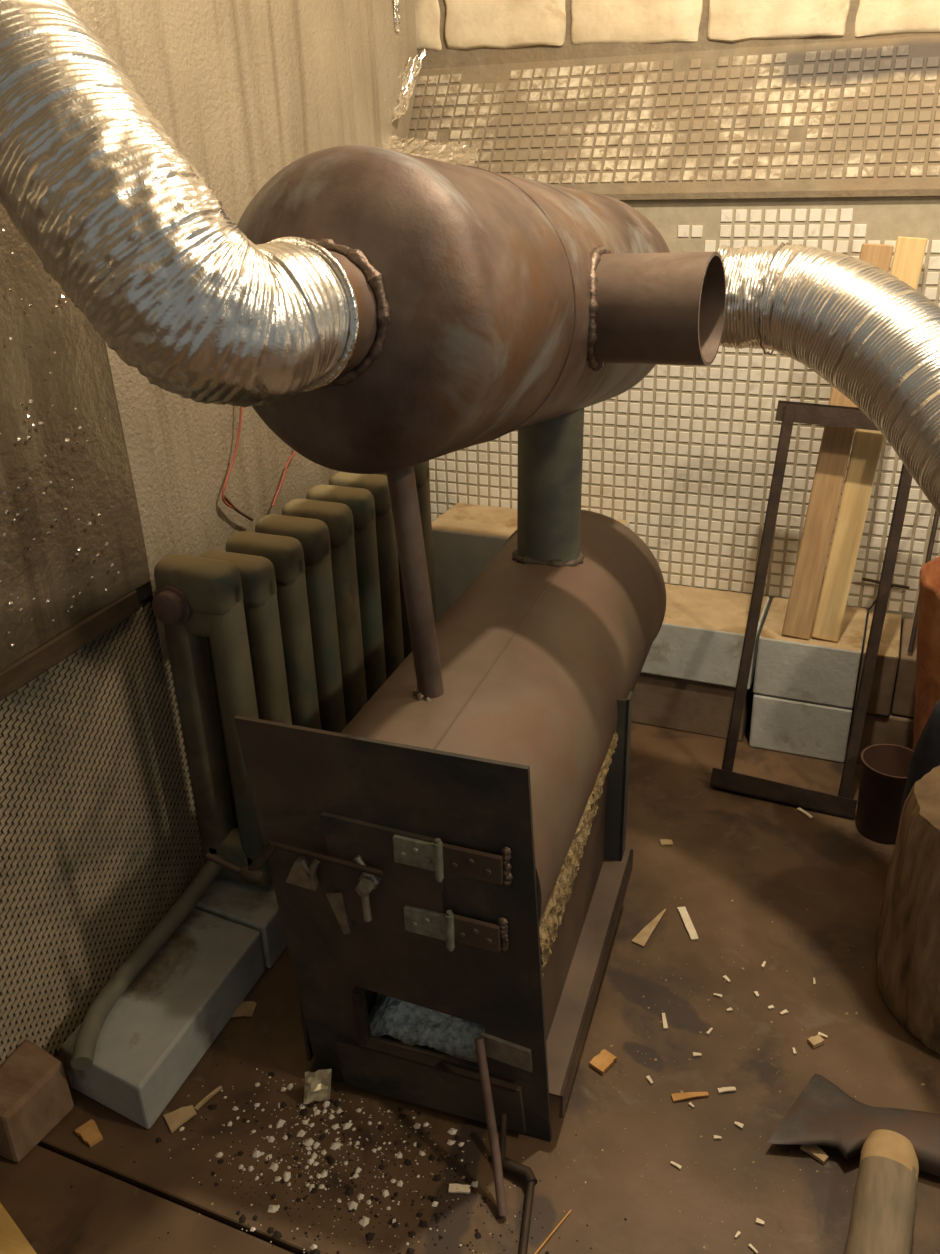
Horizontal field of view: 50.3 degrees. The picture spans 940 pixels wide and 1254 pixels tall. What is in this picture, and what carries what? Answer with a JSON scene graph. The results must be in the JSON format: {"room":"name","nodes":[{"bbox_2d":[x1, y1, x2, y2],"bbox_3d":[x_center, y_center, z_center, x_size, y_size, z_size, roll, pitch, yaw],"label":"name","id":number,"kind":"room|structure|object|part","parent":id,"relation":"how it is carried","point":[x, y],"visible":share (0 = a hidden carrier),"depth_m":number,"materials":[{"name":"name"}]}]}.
{"room":"boiler room","nodes":[
{"label":"boiler room","id":0,"kind":"room"},
{"bbox_2d":[104,340,152,602],"bbox_3d":[-0.646,-0.416,0.803,0.100,2.200,3.314,7,26,18],"label":"wall","id":1,"kind":"structure","parent":0,"point":[144,591],"depth_m":1.38,"materials":[{"name":"paint"}]},
{"bbox_2d":[0,589,139,700],"bbox_3d":[-0.651,0.212,0.820,0.022,0.032,1.229,7,26,18],"label":"trim","id":2,"kind":"structure","parent":1,"relation":"attached to","point":[67,642],"depth_m":1.22,"materials":[{"name":"brown wood"}]},
{"bbox_2d":[0,203,149,670],"bbox_3d":[-0.673,-0.534,0.430,0.020,1.649,1.355,7,26,18],"label":"sheet","id":3,"kind":"object","parent":1,"relation":"attached to","point":[72,544],"visible":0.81,"depth_m":1.17,"materials":[{"name":"fabric"}]},
{"bbox_2d":[0,595,204,1065],"bbox_3d":[-0.586,0.378,1.096,0.010,0.502,1.604,7,26,17],"label":"mesh panel","id":4,"kind":"object","parent":1,"relation":"attached to","point":[100,839],"visible":0.54,"depth_m":1.31,"materials":[{"name":"metal"}]},
{"bbox_2d":[67,0,477,662],"bbox_3d":[-0.236,-0.968,1.484,0.209,1.775,1.093,9,27,21],"label":"sheet","id":5,"kind":"object","parent":1,"relation":"attached to","point":[244,90],"visible":0.54,"depth_m":1.47,"materials":[{"name":"beige fabric"}]},
{"bbox_2d":[222,407,253,520],"bbox_3d":[-0.354,-0.303,1.489,0.006,0.319,0.106,6,26,17],"label":"wire","id":6,"kind":"object","parent":5,"relation":"hanging from","point":[226,501],"visible":0.69,"depth_m":1.50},
{"bbox_2d":[271,450,295,505],"bbox_3d":[-0.304,-0.302,1.645,0.004,0.177,0.128,7,26,18],"label":"wire","id":7,"kind":"object","parent":5,"relation":"attached to","point":[294,452],"visible":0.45,"depth_m":1.65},
{"bbox_2d":[0,711,939,1253],"bbox_3d":[0.278,0.743,0.934,2.350,0.060,3.300,9,27,21],"label":"floor","id":8,"kind":"structure","parent":0,"point":[728,845],"depth_m":1.22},
{"bbox_2d":[0,1203,36,1253],"bbox_3d":[-0.520,0.672,1.023,0.185,0.035,0.146,17,31,34],"label":"plank","id":9,"kind":"object","parent":8,"relation":"on","point":[12,1240],"visible":1,"depth_m":1.05,"materials":[{"name":"yellow wood"}]},
{"bbox_2d":[0,1041,72,1163],"bbox_3d":[-0.536,0.568,1.198,0.073,0.080,0.102,9,27,21],"label":"block","id":10,"kind":"object","parent":8,"relation":"on","point":[35,1095],"visible":1,"depth_m":1.18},
{"bbox_2d":[75,1119,102,1147],"bbox_3d":[-0.454,0.605,1.195,0.023,0.006,0.032,-24,33,-39],"label":"chip","id":11,"kind":"object","parent":8,"relation":"on","point":[89,1132],"visible":1,"depth_m":1.19,"materials":[{"name":"brown wood"}]},
{"bbox_2d":[61,908,265,1128],"bbox_3d":[-0.399,0.505,1.330,0.133,0.074,0.294,7,26,18],"label":"block","id":12,"kind":"object","parent":8,"relation":"on","point":[169,1016],"visible":0.89,"depth_m":1.28,"materials":[{"name":"grey concrete"}]},
{"bbox_2d":[163,1105,196,1132],"bbox_3d":[-0.351,0.595,1.214,0.034,0.004,0.029,-18,29,-31],"label":"chip","id":13,"kind":"object","parent":8,"relation":"on","point":[175,1119],"visible":1,"depth_m":1.21,"materials":[{"name":"beige wood"}]},
{"bbox_2d":[194,1086,221,1109],"bbox_3d":[-0.324,0.583,1.238,0.005,0.004,0.040,17,31,34],"label":"chip","id":14,"kind":"object","parent":8,"relation":"on","point":[202,1102],"visible":1,"depth_m":1.24,"materials":[{"name":"beige wood"}]},
{"bbox_2d":[194,877,286,967],"bbox_3d":[-0.322,0.409,1.526,0.152,0.078,0.186,9,27,21],"label":"block","id":15,"kind":"object","parent":8,"relation":"on","point":[253,907],"visible":0.26,"depth_m":1.45,"materials":[{"name":"grey concrete"}]},
{"bbox_2d":[231,1001,256,1016],"bbox_3d":[-0.312,0.522,1.369,0.035,0.003,0.033,1,25,5],"label":"chip","id":16,"kind":"object","parent":8,"relation":"on","point":[246,1008],"visible":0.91,"depth_m":1.36,"materials":[{"name":"brown wood"}]},
{"bbox_2d":[303,1069,331,1103],"bbox_3d":[-0.186,0.560,1.219,0.038,0.042,0.014,-6,25,-9],"label":"scrap","id":17,"kind":"object","parent":8,"relation":"on","point":[318,1083],"visible":1,"depth_m":1.22,"materials":[{"name":"grey paper"}]},
{"bbox_2d":[70,1062,626,1253],"bbox_3d":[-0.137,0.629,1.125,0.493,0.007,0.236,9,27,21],"label":"crumbs","id":18,"kind":"object","parent":8,"relation":"on","point":[364,1221],"visible":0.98,"depth_m":1.17,"materials":[{"name":"white stone"}]},
{"bbox_2d":[448,1183,470,1193],"bbox_3d":[-0.012,0.629,1.120,0.024,0.003,0.010,1,25,5],"label":"chip","id":19,"kind":"object","parent":8,"relation":"on","point":[465,1189],"visible":1,"depth_m":1.12,"materials":[{"name":"beige wood"}]},
{"bbox_2d":[205,146,725,1140],"bbox_3d":[0.074,-0.049,1.323,0.465,1.058,0.870,9,27,21],"label":"wood stove","id":20,"kind":"object","parent":8,"relation":"on","point":[450,867],"visible":0.94,"depth_m":1.10,"materials":[{"name":"metal"}]},
{"bbox_2d":[0,0,358,407],"bbox_3d":[-0.327,-0.492,0.747,0.436,0.644,0.194,9,27,21],"label":"flexible duct","id":21,"kind":"object","parent":20,"relation":"attached to","point":[110,207],"visible":1,"depth_m":0.74,"materials":[{"name":"metal"}]},
{"bbox_3d":[-0.193,0.263,1.096,0.211,0.052,0.025,4,25,11],"label":"latch rod","id":22,"kind":"part","parent":20,"relation":"part of","materials":[{"name":"metal"}]},
{"bbox_3d":[-0.144,0.341,1.384,0.005,0.288,0.401,7,26,18],"label":"panel","id":23,"kind":"part","parent":20,"relation":"part of","materials":[{"name":"metal"}]},
{"bbox_3d":[-0.091,0.274,1.081,0.140,0.146,0.006,7,26,18],"label":"firebox door","id":24,"kind":"part","parent":20,"relation":"part of","materials":[{"name":"metal"}]},
{"bbox_3d":[-0.077,0.348,1.119,0.350,0.514,0.006,7,26,18],"label":"plate","id":25,"kind":"part","parent":20,"relation":"part of","materials":[{"name":"metal"}]},
{"bbox_3d":[-0.059,-0.051,1.083,0.057,0.283,0.029,14,29,30],"label":"support post","id":26,"kind":"part","parent":20,"relation":"part of","materials":[{"name":"metal"}]},
{"bbox_3d":[0.024,-0.394,1.240,0.305,0.365,0.771,10,27,24],"label":"heat exchanger tank","id":27,"kind":"part","parent":20,"relation":"part of","materials":[{"name":"metal"}]},
{"bbox_3d":[0.133,0.374,1.294,0.005,0.288,0.401,7,26,18],"label":"panel","id":28,"kind":"part","parent":20,"relation":"part of","materials":[{"name":"brown metal"}]},
{"bbox_3d":[0.155,0.448,1.330,0.042,0.071,0.425,7,26,18],"label":"rail","id":29,"kind":"part","parent":20,"relation":"part of","materials":[{"name":"brown metal"}]},
{"bbox_3d":[0.214,0.264,1.452,0.026,0.375,0.030,9,27,21],"label":"leg","id":30,"kind":"part","parent":20,"relation":"part of","materials":[{"name":"black metal"}]},
{"bbox_2d":[717,242,939,515],"bbox_3d":[0.544,-0.192,1.060,0.223,0.372,0.879,-11,27,-20],"label":"flexible duct","id":31,"kind":"object","parent":20,"relation":"attached to","point":[859,327],"visible":0.98,"depth_m":1.17,"materials":[{"name":"metal"}]},
{"bbox_2d":[475,1037,506,1215],"bbox_3d":[0.024,0.551,1.107,0.013,0.150,0.119,-6,25,-10],"label":"poker","id":32,"kind":"object","parent":8,"relation":"on","point":[479,1042],"visible":1,"depth_m":1.11,"materials":[{"name":"brown metal"}]},
{"bbox_2d":[499,1113,537,1253],"bbox_3d":[0.057,0.610,1.098,0.039,0.051,0.148,-5,25,-7],"label":"rod","id":33,"kind":"object","parent":8,"relation":"on","point":[511,1166],"visible":0.89,"depth_m":1.11,"materials":[{"name":"metal"}]},
{"bbox_2d":[534,1210,571,1253],"bbox_3d":[0.068,0.659,1.050,0.002,0.003,0.130,19,32,37],"label":"chip","id":34,"kind":"object","parent":8,"relation":"on","point":[569,1212],"visible":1,"depth_m":1.07,"materials":[{"name":"beige wood"}]},
{"bbox_2d":[211,895,924,1253],"bbox_3d":[0.337,0.592,1.179,1.026,0.003,0.961,13,29,29],"label":"sawdust","id":35,"kind":"object","parent":8,"relation":"on","point":[655,1059],"visible":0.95,"depth_m":1.23,"materials":[{"name":"beige wood"}]},
{"bbox_2d":[589,1049,616,1074],"bbox_3d":[0.169,0.552,1.270,0.022,0.007,0.030,21,33,39],"label":"chip","id":36,"kind":"object","parent":8,"relation":"on","point":[603,1061],"visible":1,"depth_m":1.27,"materials":[{"name":"orange wood"}]},
{"bbox_2d":[632,909,665,946],"bbox_3d":[0.272,0.447,1.493,0.020,0.004,0.090,16,30,33],"label":"chip","id":37,"kind":"object","parent":8,"relation":"on","point":[643,936],"visible":1,"depth_m":1.48,"materials":[{"name":"beige wood"}]},
{"bbox_2d":[646,1076,652,1083],"bbox_3d":[0.224,0.564,1.246,0.005,0.002,0.011,-11,27,-19],"label":"splinter","id":38,"kind":"object","parent":8,"relation":"on","point":[648,1078],"visible":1,"depth_m":1.25,"materials":[{"name":"brown wood"}]},
{"bbox_2d":[662,1013,667,1029],"bbox_3d":[0.259,0.523,1.329,0.006,0.003,0.026,0,25,4],"label":"chip","id":39,"kind":"object","parent":8,"relation":"on","point":[665,1026],"visible":1,"depth_m":1.33,"materials":[{"name":"beige wood"}]},
{"bbox_2d":[660,839,672,845],"bbox_3d":[0.329,0.361,1.675,0.020,0.003,0.014,-2,25,0],"label":"chip","id":40,"kind":"object","parent":8,"relation":"on","point":[663,842],"visible":1,"depth_m":1.67,"materials":[{"name":"beige wood"}]},
{"bbox_2d":[670,1161,681,1169],"bbox_3d":[0.234,0.613,1.139,0.013,0.002,0.004,15,30,32],"label":"splinter","id":41,"kind":"object","parent":8,"relation":"on","point":[678,1166],"visible":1,"depth_m":1.14,"materials":[{"name":"brown wood"}]},
{"bbox_2d":[677,907,698,939],"bbox_3d":[0.326,0.443,1.498,0.013,0.004,0.070,-4,25,-4],"label":"chip","id":42,"kind":"object","parent":8,"relation":"on","point":[683,912],"visible":1,"depth_m":1.49,"materials":[{"name":"beige wood"}]},
{"bbox_2d":[671,1092,708,1101],"bbox_3d":[0.269,0.573,1.222,0.045,0.004,0.010,-4,25,-5],"label":"chip","id":43,"kind":"object","parent":8,"relation":"on","point":[676,1097],"visible":1,"depth_m":1.22,"materials":[{"name":"orange wood"}]},
{"bbox_2d":[631,673,754,740],"bbox_3d":[0.437,0.115,2.063,0.283,0.119,0.189,9,27,21],"label":"block","id":44,"kind":"object","parent":8,"relation":"on","point":[657,700],"visible":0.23,"depth_m":1.98,"materials":[{"name":"grey concrete"}]},
{"bbox_2d":[641,584,768,689],"bbox_3d":[0.438,0.009,2.007,0.285,0.117,0.198,9,27,21],"label":"block","id":45,"kind":"object","parent":44,"relation":"on","point":[700,638],"visible":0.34,"depth_m":1.92,"materials":[{"name":"grey concrete"}]},
{"bbox_2d":[693,1052,701,1056],"bbox_3d":[0.291,0.547,1.279,0.011,0.002,0.006,0,25,4],"label":"splinter","id":46,"kind":"object","parent":8,"relation":"on","point":[695,1054],"visible":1,"depth_m":1.28,"materials":[{"name":"brown wood"}]},
{"bbox_2d":[713,1135,721,1139],"bbox_3d":[0.290,0.597,1.170,0.009,0.002,0.005,2,25,9],"label":"splinter","id":47,"kind":"object","parent":8,"relation":"on","point":[714,1136],"visible":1,"depth_m":1.17,"materials":[{"name":"brown wood"}]},
{"bbox_2d":[717,1087,735,1093],"bbox_3d":[0.316,0.569,1.229,0.022,0.003,0.006,-4,25,-5],"label":"chip","id":48,"kind":"object","parent":8,"relation":"on","point":[723,1089],"visible":1,"depth_m":1.23,"materials":[{"name":"beige wood"}]},
{"bbox_2d":[722,975,730,982],"bbox_3d":[0.358,0.491,1.395,0.006,0.002,0.012,-14,28,-25],"label":"splinter","id":49,"kind":"object","parent":8,"relation":"on","point":[725,977],"visible":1,"depth_m":1.39,"materials":[{"name":"brown wood"}]},
{"bbox_2d":[734,1121,743,1128],"bbox_3d":[0.318,0.590,1.185,0.010,0.002,0.006,13,29,29],"label":"splinter","id":50,"kind":"object","parent":8,"relation":"on","point":[740,1125],"visible":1,"depth_m":1.18,"materials":[{"name":"brown wood"}]},
{"bbox_2d":[748,1244,757,1253],"bbox_3d":[0.297,0.653,1.050,0.003,0.002,0.011,-18,30,-31],"label":"splinter","id":51,"kind":"object","parent":8,"relation":"on","point":[749,1245],"visible":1,"depth_m":1.05,"materials":[{"name":"brown wood"}]},
{"bbox_2d":[756,1218,764,1224],"bbox_3d":[0.312,0.640,1.076,0.009,0.002,0.006,11,28,25],"label":"splinter","id":52,"kind":"object","parent":8,"relation":"on","point":[758,1221],"visible":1,"depth_m":1.08,"materials":[{"name":"brown wood"}]},
{"bbox_2d":[749,694,852,762],"bbox_3d":[0.658,0.153,1.971,0.176,0.116,0.204,9,27,21],"label":"block","id":53,"kind":"object","parent":8,"relation":"on","point":[795,727],"visible":0.71,"depth_m":1.88,"materials":[{"name":"grey concrete"}]},
{"bbox_2d":[753,597,866,708],"bbox_3d":[0.655,0.045,1.921,0.178,0.120,0.203,9,27,21],"label":"block","id":54,"kind":"object","parent":53,"relation":"on","point":[813,670],"visible":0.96,"depth_m":1.84,"materials":[{"name":"grey concrete"}]},
{"bbox_2d":[782,243,893,639],"bbox_3d":[0.638,-0.308,1.749,0.052,0.671,0.179,19,32,37],"label":"plank","id":55,"kind":"object","parent":54,"relation":"on","point":[836,442],"visible":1,"depth_m":1.77,"materials":[{"name":"brown wood"}]},
{"bbox_2d":[812,236,927,641],"bbox_3d":[0.688,-0.308,1.734,0.049,0.680,0.178,19,32,37],"label":"plank","id":56,"kind":"object","parent":54,"relation":"on","point":[908,257],"visible":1,"depth_m":1.75,"materials":[{"name":"beige wood"}]},
{"bbox_2d":[796,807,812,818],"bbox_3d":[0.582,0.323,1.739,0.007,0.004,0.032,-14,27,-24],"label":"chip","id":57,"kind":"object","parent":8,"relation":"on","point":[801,810],"visible":1,"depth_m":1.74,"materials":[{"name":"beige wood"}]},
{"bbox_2d":[710,400,912,819],"bbox_3d":[0.598,-0.030,1.730,0.272,0.669,0.261,9,27,21],"label":"metal frame","id":58,"kind":"object","parent":8,"relation":"on","point":[788,412],"visible":0.82,"depth_m":1.72,"materials":[{"name":"brown metal"}]},
{"bbox_3d":[0.506,-0.049,1.764,0.021,0.646,0.219,12,28,27],"label":"leg","id":59,"kind":"part","parent":58,"relation":"part of","materials":[{"name":"metal"}]},
{"bbox_3d":[0.690,-0.013,1.690,0.021,0.646,0.219,12,28,27],"label":"leg","id":60,"kind":"part","parent":58,"relation":"part of","materials":[{"name":"metal"}]},
{"bbox_2d":[800,1145,827,1163],"bbox_3d":[0.397,0.602,1.148,0.017,0.006,0.028,-20,31,-34],"label":"chip","id":61,"kind":"object","parent":8,"relation":"on","point":[814,1151],"visible":0.98,"depth_m":1.15,"materials":[{"name":"beige wood"}]},
{"bbox_2d":[807,1035,824,1048],"bbox_3d":[0.446,0.534,1.290,0.018,0.007,0.013,-12,27,-21],"label":"chip","id":62,"kind":"object","parent":8,"relation":"on","point":[813,1041],"visible":1,"depth_m":1.29,"materials":[{"name":"beige wood"}]},
{"bbox_2d":[818,1032,827,1037],"bbox_3d":[0.459,0.531,1.301,0.012,0.002,0.005,14,29,31],"label":"splinter","id":63,"kind":"object","parent":8,"relation":"on","point":[819,1033],"visible":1,"depth_m":1.30,"materials":[{"name":"brown wood"}]},
{"bbox_2d":[767,1074,939,1253],"bbox_3d":[0.362,0.673,0.928,0.219,0.061,0.655,9,27,21],"label":"axe","id":64,"kind":"object","parent":8,"relation":"on","point":[893,1144],"visible":1,"depth_m":1.11,"materials":[{"name":"metal"}]},
{"bbox_3d":[0.346,0.691,0.891,0.063,0.061,0.564,10,27,24],"label":"handle","id":65,"kind":"part","parent":64,"relation":"part of","materials":[{"name":"beige wood"}]},
{"bbox_2d":[850,671,914,762],"bbox_3d":[0.857,0.184,1.900,0.246,0.109,0.193,9,27,21],"label":"block","id":66,"kind":"object","parent":8,"relation":"on","point":[877,729],"visible":0.21,"depth_m":1.83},
{"bbox_2d":[854,611,900,716],"bbox_3d":[0.769,0.066,1.882,0.061,0.123,0.198,9,27,21],"label":"block","id":67,"kind":"object","parent":66,"relation":"on","point":[879,703],"visible":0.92,"depth_m":1.81,"materials":[{"name":"concrete"}]},
{"bbox_2d":[862,577,909,611],"bbox_3d":[0.792,-0.058,1.917,0.086,0.066,0.013,8,27,19],"label":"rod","id":68,"kind":"object","parent":67,"relation":"on","point":[863,579],"visible":0.81,"depth_m":1.91,"materials":[{"name":"metal"}]},
{"bbox_2d":[891,617,917,717],"bbox_3d":[0.913,0.086,1.833,0.244,0.119,0.187,9,27,21],"label":"block","id":69,"kind":"object","parent":66,"relation":"on","point":[904,691],"visible":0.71,"depth_m":1.80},
{"bbox_2d":[908,509,938,651],"bbox_3d":[0.816,-0.111,1.786,0.008,0.274,0.177,11,28,25],"label":"rod","id":70,"kind":"object","parent":69,"relation":"on","point":[936,515],"visible":0.62,"depth_m":1.78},
{"bbox_2d":[856,744,913,843],"bbox_3d":[0.697,0.281,1.667,0.104,0.137,0.104,9,27,21],"label":"bucket","id":71,"kind":"object","parent":8,"relation":"on","point":[884,767],"visible":0.76,"depth_m":1.65,"materials":[{"name":"brown metal"}]},
{"bbox_2d":[874,765,939,1053],"bbox_3d":[0.677,0.361,1.287,0.264,0.309,0.266,9,27,21],"label":"log","id":72,"kind":"object","parent":8,"relation":"on","point":[907,938],"visible":1,"depth_m":1.26,"materials":[{"name":"brown wood"}]},
{"bbox_2d":[899,700,939,821],"bbox_3d":[0.742,0.245,1.458,0.198,0.375,0.122,9,27,21],"label":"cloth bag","id":73,"kind":"object","parent":8,"relation":"on","point":[925,757],"visible":0.38,"depth_m":1.43,"materials":[{"name":"black fabric"}]},
{"bbox_2d":[913,555,939,749],"bbox_3d":[0.843,0.128,1.630,0.268,0.441,0.269,9,27,21],"label":"tub","id":74,"kind":"object","parent":8,"relation":"on","point":[928,651],"visible":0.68,"depth_m":1.59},
{"bbox_3d":[0.124,0.065,2.187,0.384,0.120,0.182,9,27,21],"label":"block","id":75,"kind":"object","parent":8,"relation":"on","visible":0},
{"bbox_2d":[432,503,628,622],"bbox_3d":[0.120,-0.102,2.109,0.388,0.246,0.182,9,27,21],"label":"block","id":76,"kind":"object","parent":75,"relation":"on","point":[466,538],"visible":0.23,"depth_m":2.06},
{"bbox_3d":[-0.129,0.149,2.072,0.141,0.078,0.220,9,27,21],"label":"block","id":77,"kind":"object","parent":8,"relation":"on","visible":0},
{"bbox_2d":[71,461,435,1069],"bbox_3d":[-0.293,0.081,1.534,0.118,0.516,1.068,7,26,18],"label":"radiator","id":78,"kind":"object","parent":77,"relation":"on","point":[301,619],"visible":0.7,"depth_m":1.44,"materials":[{"name":"metal"}]},
{"bbox_2d":[408,0,939,712],"bbox_3d":[0.846,-0.883,1.712,2.210,2.200,0.350,9,27,21],"label":"wall","id":79,"kind":"structure","parent":0,"point":[731,123],"depth_m":1.85,"materials":[{"name":"tile"}]}
]}

